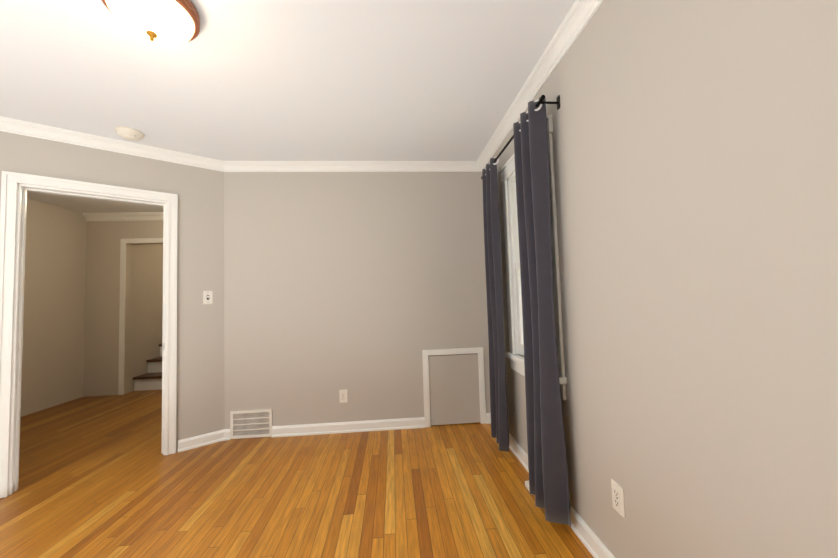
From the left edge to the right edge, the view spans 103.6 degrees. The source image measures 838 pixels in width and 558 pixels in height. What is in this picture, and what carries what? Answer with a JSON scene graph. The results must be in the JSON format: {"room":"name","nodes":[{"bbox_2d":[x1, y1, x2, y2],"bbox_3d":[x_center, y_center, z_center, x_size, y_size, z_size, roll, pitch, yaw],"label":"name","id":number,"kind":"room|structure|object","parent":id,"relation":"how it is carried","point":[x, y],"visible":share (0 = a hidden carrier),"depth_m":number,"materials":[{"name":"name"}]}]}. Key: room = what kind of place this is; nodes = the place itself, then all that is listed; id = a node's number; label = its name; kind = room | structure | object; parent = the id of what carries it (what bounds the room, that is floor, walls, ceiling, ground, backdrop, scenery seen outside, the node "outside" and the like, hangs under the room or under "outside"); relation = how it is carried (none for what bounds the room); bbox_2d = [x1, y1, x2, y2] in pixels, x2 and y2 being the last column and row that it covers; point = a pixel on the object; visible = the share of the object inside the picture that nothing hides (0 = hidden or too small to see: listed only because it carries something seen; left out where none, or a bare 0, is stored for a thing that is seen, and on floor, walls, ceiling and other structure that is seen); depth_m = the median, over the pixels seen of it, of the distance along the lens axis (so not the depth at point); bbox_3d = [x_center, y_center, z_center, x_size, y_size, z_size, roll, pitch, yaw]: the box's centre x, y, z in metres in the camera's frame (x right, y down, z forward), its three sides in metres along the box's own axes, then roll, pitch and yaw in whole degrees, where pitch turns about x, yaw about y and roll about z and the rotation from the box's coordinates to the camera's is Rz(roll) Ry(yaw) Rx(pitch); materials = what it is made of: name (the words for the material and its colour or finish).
{"room":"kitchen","nodes":[
{"label":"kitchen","id":0,"kind":"room"},
{"bbox_2d":[20,198,86,416],"bbox_3d":[-4.309,0.182,1.475,0.130,2.440,6.320,-2,-3,-5],"label":"wall","id":1,"kind":"structure","parent":0,"point":[53,347],"depth_m":4.01,"materials":[{"name":"paint"}]},
{"bbox_2d":[0,131,224,451],"bbox_3d":[-2.664,0.170,2.257,2.300,2.440,0.130,1,-4,-39],"label":"wall","id":2,"kind":"structure","parent":0,"point":[200,399],"depth_m":2.76,"materials":[{"name":"paint"}]},
{"bbox_2d":[0,171,177,497],"bbox_3d":[-2.382,0.344,2.456,0.930,2.095,0.159,1,-4,-39],"label":"door frame","id":3,"kind":"structure","parent":2,"relation":"attached to","point":[10,181],"depth_m":2.22,"materials":[{"name":"white wood"}]},
{"bbox_2d":[178,429,229,451],"bbox_3d":[-1.790,1.346,2.754,0.324,0.088,0.204,-2,-3,-5],"label":"baseboard","id":4,"kind":"structure","parent":2,"relation":"attached to","point":[202,440],"depth_m":2.76,"materials":[{"name":"white wood"}]},
{"bbox_2d":[203,291,212,303],"bbox_3d":[-1.820,0.159,2.845,0.070,0.115,0.006,1,-4,-39],"label":"light switch","id":5,"kind":"object","parent":2,"relation":"attached to","point":[205,294],"visible":1,"depth_m":2.84,"materials":[{"name":"white plastic"}]},
{"bbox_2d":[0,0,603,171],"bbox_3d":[-1.363,-1.123,0.913,4.279,0.076,4.200,-2,-3,-5],"label":"crown molding","id":6,"kind":"structure","parent":2,"relation":"attached to","point":[579,15],"depth_m":2.51,"materials":[{"name":"white wood"}]},
{"bbox_2d":[84,220,162,396],"bbox_3d":[-1.866,0.270,4.701,5.250,2.440,0.130,-2,-3,-5],"label":"wall","id":7,"kind":"structure","parent":0,"point":[101,348],"depth_m":4.46,"materials":[{"name":"paint"}]},
{"bbox_2d":[82,212,162,220],"bbox_3d":[-3.065,-0.874,4.561,2.900,0.095,0.082,-2,-3,-5],"label":"crown molding","id":8,"kind":"structure","parent":7,"relation":"attached to","point":[129,216],"depth_m":4.49,"materials":[{"name":"white wood"}]},
{"bbox_2d":[118,238,162,394],"bbox_3d":[-3.574,0.485,4.482,0.920,2.095,0.016,-2,-3,-5],"label":"trim","id":9,"kind":"structure","parent":7,"relation":"attached to","point":[123,242],"depth_m":4.45,"materials":[{"name":"white wood"}]},
{"bbox_2d":[131,244,162,391],"bbox_3d":[-4.158,0.407,5.980,0.120,2.440,2.810,-2,-3,-5],"label":"wall","id":10,"kind":"structure","parent":0,"point":[147,299],"depth_m":4.84,"materials":[{"name":"paint"}]},
{"bbox_2d":[0,0,575,212],"bbox_3d":[-1.899,-1.109,3.080,5.600,0.150,9.200,-2,-3,-5],"label":"ceiling","id":11,"kind":"structure","parent":0,"point":[339,80],"depth_m":1.84,"materials":[{"name":"paint"}]},
{"bbox_2d":[115,126,143,140],"bbox_3d":[-2.087,-1.037,2.383,0.158,0.053,0.158,-2,-3,-5],"label":"smoke detector","id":12,"kind":"object","parent":11,"relation":"attached to","point":[129,133],"visible":1,"depth_m":2.35,"materials":[{"name":"beige plastic"}]},
{"bbox_2d":[101,0,199,45],"bbox_3d":[-1.102,-1.062,1.362,0.330,0.169,0.330,-2,-3,-5],"label":"ceiling light","id":13,"kind":"object","parent":11,"relation":"in","point":[169,22],"visible":1,"depth_m":1.33,"materials":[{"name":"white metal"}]},
{"bbox_2d":[0,389,593,557],"bbox_3d":[-1.817,1.501,2.947,5.600,0.200,9.200,-2,-3,-5],"label":"floor","id":14,"kind":"structure","parent":0,"point":[102,477],"depth_m":2.02,"materials":[{"name":"brown wood"}]},
{"bbox_2d":[133,344,161,390],"bbox_3d":[-3.681,0.658,5.882,0.792,1.900,2.532,-2,-3,-5],"label":"stairs","id":15,"kind":"structure","parent":14,"relation":"on","point":[151,379],"depth_m":4.60,"materials":[{"name":"white wood"}]},
{"bbox_2d":[525,481,532,494],"bbox_3d":[0.694,1.255,1.995,0.075,0.036,0.095,-2,-3,-5],"label":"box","id":16,"kind":"object","parent":14,"relation":"on","point":[527,484],"visible":0.08,"depth_m":2.01,"materials":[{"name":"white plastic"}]},
{"bbox_2d":[224,172,489,428],"bbox_3d":[-0.547,0.146,3.084,2.374,2.440,0.130,-2,-3,-5],"label":"wall","id":17,"kind":"structure","parent":0,"point":[364,289],"depth_m":3.01,"materials":[{"name":"paint"}]},
{"bbox_2d":[230,409,271,438],"bbox_3d":[-1.464,1.265,2.882,0.350,0.234,0.010,-2,-3,-5],"label":"air vent","id":18,"kind":"object","parent":17,"relation":"in","point":[250,423],"visible":1,"depth_m":2.88,"materials":[{"name":"white plastic"}]},
{"bbox_2d":[339,389,346,402],"bbox_3d":[-0.678,1.050,2.955,0.070,0.115,0.010,-2,-3,-5],"label":"electrical outlet","id":19,"kind":"object","parent":17,"relation":"attached to","point":[342,396],"visible":1,"depth_m":2.95,"materials":[{"name":"white plastic"}]},
{"bbox_2d":[271,417,424,437],"bbox_3d":[-0.618,1.319,2.939,1.342,0.088,0.023,-2,-3,-5],"label":"baseboard","id":20,"kind":"structure","parent":17,"relation":"attached to","point":[344,427],"depth_m":2.93,"materials":[{"name":"white wood"}]},
{"bbox_2d":[422,347,485,426],"bbox_3d":[0.325,0.990,3.041,0.570,0.695,0.030,-2,-3,-5],"label":"access panel","id":21,"kind":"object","parent":17,"relation":"attached to","point":[454,388],"depth_m":3.04,"materials":[{"name":"paint"}]},
{"bbox_2d":[482,0,837,557],"bbox_3d":[0.757,0.112,3.224,0.250,2.440,9.200,-2,-3,-5],"label":"wall","id":22,"kind":"structure","parent":0,"point":[695,150],"depth_m":0.95,"materials":[{"name":"paint"}]},
{"bbox_2d":[481,95,559,178],"bbox_3d":[0.625,-0.884,2.230,0.116,0.065,1.145,-2,-3,-5],"label":"curtain rod","id":23,"kind":"object","parent":22,"relation":"attached to","point":[541,99],"visible":0.69,"depth_m":1.71,"materials":[{"name":"black metal"}]},
{"bbox_2d":[482,158,509,451],"bbox_3d":[0.585,0.167,2.540,0.092,2.121,0.323,-2,-3,0],"label":"curtain","id":24,"kind":"object","parent":23,"relation":"hanging from","point":[498,383],"visible":1,"depth_m":2.45,"materials":[{"name":"fabric"}]},
{"bbox_2d":[519,99,541,130],"bbox_3d":[0.608,-0.904,1.866,0.045,0.060,0.317,-2,-3,-5],"label":"grommet","id":25,"kind":"object","parent":23,"relation":"hanging from","point":[539,107],"depth_m":1.73,"materials":[{"name":"silver metal"}]},
{"bbox_2d":[513,98,570,526],"bbox_3d":[0.639,0.136,1.802,0.100,2.145,0.323,-2,-3,-5],"label":"curtain","id":26,"kind":"object","parent":23,"relation":"hanging from","point":[548,474],"visible":1,"depth_m":1.72,"materials":[{"name":"fabric"}]},
{"bbox_2d":[499,114,566,399],"bbox_3d":[0.800,-0.112,2.153,0.265,1.525,0.812,-2,-3,-5],"label":"window unit","id":27,"kind":"structure","parent":22,"relation":"in","point":[513,278],"depth_m":2.40,"materials":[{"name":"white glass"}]},
{"bbox_2d":[486,413,614,557],"bbox_3d":[0.817,1.173,0.977,0.049,0.088,4.170,-2,-3,-5],"label":"baseboard","id":28,"kind":"structure","parent":22,"relation":"attached to","point":[594,545],"depth_m":1.53,"materials":[{"name":"white wood"}]},
{"bbox_2d":[611,479,624,517],"bbox_3d":[0.800,0.883,1.331,0.010,0.115,0.070,-2,-3,-5],"label":"electrical outlet","id":29,"kind":"object","parent":22,"relation":"attached to","point":[618,498],"visible":1,"depth_m":1.32,"materials":[{"name":"white plastic"}]}
]}

